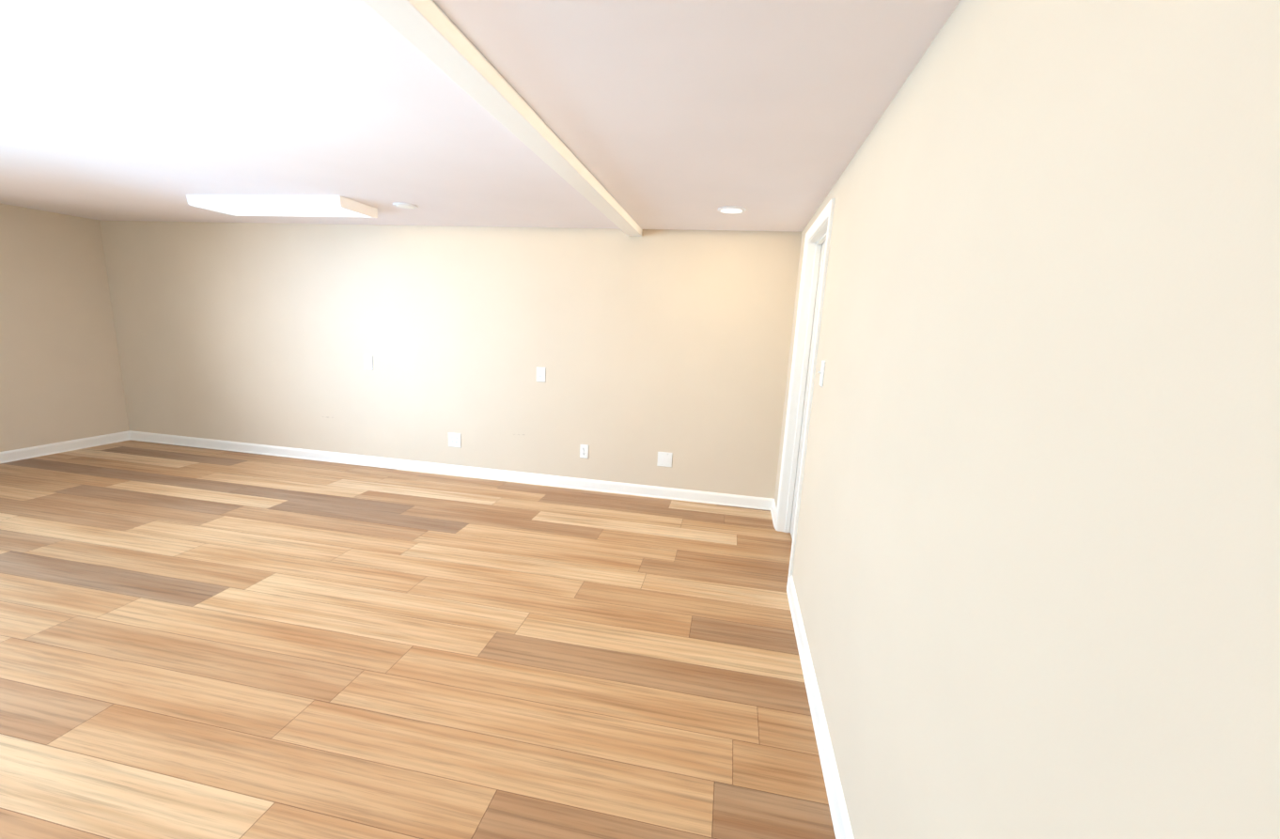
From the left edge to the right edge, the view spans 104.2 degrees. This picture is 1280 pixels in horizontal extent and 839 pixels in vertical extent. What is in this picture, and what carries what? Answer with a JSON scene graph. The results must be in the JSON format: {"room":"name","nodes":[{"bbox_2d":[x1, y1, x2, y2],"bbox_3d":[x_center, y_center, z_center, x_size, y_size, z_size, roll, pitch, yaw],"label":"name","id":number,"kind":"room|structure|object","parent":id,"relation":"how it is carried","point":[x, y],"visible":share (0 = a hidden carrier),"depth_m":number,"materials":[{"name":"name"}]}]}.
{"room":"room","nodes":[
{"label":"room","id":0,"kind":"room"},
{"bbox_2d":[0,202,129,452],"bbox_3d":[-5.836,-0.465,2.815,0.120,2.200,4.700,5,11,10],"label":"wall","id":1,"kind":"structure","parent":0,"point":[60,376],"depth_m":4.62,"materials":[{"name":"beige paint"}]},
{"bbox_2d":[0,430,130,463],"bbox_3d":[-5.817,0.573,2.999,0.022,0.096,4.700,5,11,10],"label":"baseboard","id":2,"kind":"structure","parent":1,"relation":"attached to","point":[15,455],"depth_m":4.73,"materials":[{"name":"white paint"}]},
{"bbox_2d":[0,439,835,838],"bbox_3d":[-1.990,0.968,2.343,8.627,0.060,5.500,5,11,10],"label":"floor","id":3,"kind":"structure","parent":0,"point":[197,643],"depth_m":2.13,"materials":[{"name":"brown wood"}]},
{"bbox_2d":[99,220,801,499],"bbox_3d":[-2.081,-0.610,4.567,6.867,2.200,0.120,5,11,10],"label":"wall","id":4,"kind":"structure","parent":0,"point":[647,347],"depth_m":4.39,"materials":[{"name":"beige paint"}]},
{"bbox_2d":[129,430,773,510],"bbox_3d":[-2.146,0.435,4.694,6.627,0.096,0.022,5,11,10],"label":"baseboard","id":5,"kind":"structure","parent":4,"relation":"attached to","point":[706,497],"depth_m":4.59,"materials":[{"name":"white paint"}]},
{"bbox_2d":[448,432,461,448],"bbox_3d":[-1.702,0.190,4.573,0.129,0.134,0.008,5,11,10],"label":"electrical outlet","id":6,"kind":"object","parent":4,"relation":"attached to","point":[454,440],"visible":1,"depth_m":4.57,"materials":[{"name":"white plastic"}]},
{"bbox_2d":[536,367,546,382],"bbox_3d":[-0.856,-0.388,4.308,0.084,0.128,0.008,5,11,10],"label":"light switch","id":7,"kind":"object","parent":4,"relation":"attached to","point":[540,374],"visible":1,"depth_m":4.31,"materials":[{"name":"white plastic"}]},
{"bbox_2d":[579,444,589,458],"bbox_3d":[-0.488,0.281,4.359,0.078,0.126,0.008,5,11,10],"label":"duplex electrical outlet","id":8,"kind":"object","parent":4,"relation":"attached to","point":[584,451],"visible":1,"depth_m":4.36,"materials":[{"name":"white plastic"}]},
{"bbox_2d":[656,452,672,468],"bbox_3d":[0.213,0.342,4.236,0.129,0.130,0.009,5,11,10],"label":"electrical outlet plate","id":9,"kind":"object","parent":4,"relation":"attached to","point":[664,459],"visible":1,"depth_m":4.23,"materials":[{"name":"white plastic"}]},
{"bbox_2d":[0,0,960,232],"bbox_3d":[-1.879,-1.270,1.919,8.627,0.100,5.500,5,11,10],"label":"ceiling","id":10,"kind":"structure","parent":0,"point":[694,115],"depth_m":1.82,"materials":[{"name":"white paint"}]},
{"bbox_2d":[186,194,377,218],"bbox_3d":[-2.565,-1.533,3.593,1.230,0.072,0.368,5,11,10],"label":"fluorescent light fixture","id":11,"kind":"object","parent":10,"relation":"attached to","point":[312,206],"visible":1,"depth_m":3.48,"materials":[{"name":"white plastic"}]},
{"bbox_2d":[392,202,418,209],"bbox_3d":[-1.650,-1.530,3.501,0.160,0.075,0.160,5,11,10],"label":"recessed light","id":12,"kind":"object","parent":10,"relation":"in","point":[406,206],"visible":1,"depth_m":3.48,"materials":[{"name":"white plastic"}]},
{"bbox_2d":[361,0,642,236],"bbox_3d":[-0.467,-1.075,1.686,0.110,0.057,4.700,5,11,10],"label":"ceiling beam","id":13,"kind":"structure","parent":10,"relation":"attached to","point":[429,30],"depth_m":1.54,"materials":[{"name":"white paint"}]},
{"bbox_2d":[718,205,746,214],"bbox_3d":[0.581,-1.351,3.146,0.175,0.075,0.175,5,11,10],"label":"recessed light","id":14,"kind":"object","parent":10,"relation":"in","point":[731,210],"visible":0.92,"depth_m":3.12,"materials":[{"name":"white plastic"}]},
{"bbox_2d":[774,0,1279,838],"bbox_3d":[0.788,0.085,1.656,0.120,2.200,4.700,5,11,10],"label":"wall","id":15,"kind":"structure","parent":0,"point":[1036,571],"depth_m":0.67,"materials":[{"name":"beige paint"}]},
{"bbox_2d":[770,499,776,527],"bbox_3d":[1.063,0.736,3.949,0.022,0.096,0.389,5,11,10],"label":"baseboard","id":16,"kind":"structure","parent":15,"relation":"attached to","point":[773,510],"depth_m":3.95,"materials":[{"name":"white paint"}]},
{"bbox_2d":[774,198,835,589],"bbox_3d":[1.051,-0.135,3.107,0.140,2.117,0.942,5,11,10],"label":"door frame","id":17,"kind":"structure","parent":15,"relation":"attached to","point":[825,214],"depth_m":3.41,"materials":[{"name":"white paint"}]},
{"bbox_2d":[789,240,826,538],"bbox_3d":[1.100,-0.100,3.104,0.167,2.030,0.794,5,11,10],"label":"door","id":18,"kind":"structure","parent":15,"relation":"in","point":[807,382],"depth_m":3.40,"materials":[{"name":"white paint"}]},
{"bbox_2d":[786,575,854,838],"bbox_3d":[0.544,1.227,1.220,0.022,0.096,3.369,5,11,10],"label":"baseboard","id":19,"kind":"structure","parent":15,"relation":"attached to","point":[841,822],"depth_m":1.79,"materials":[{"name":"white paint"}]},
{"bbox_2d":[818,360,825,387],"bbox_3d":[0.874,-0.222,2.415,0.022,0.126,0.080,5,11,10],"label":"light switch","id":20,"kind":"object","parent":15,"relation":"attached to","point":[821,372],"visible":0.98,"depth_m":2.40,"materials":[{"name":"white plastic"}]}
]}

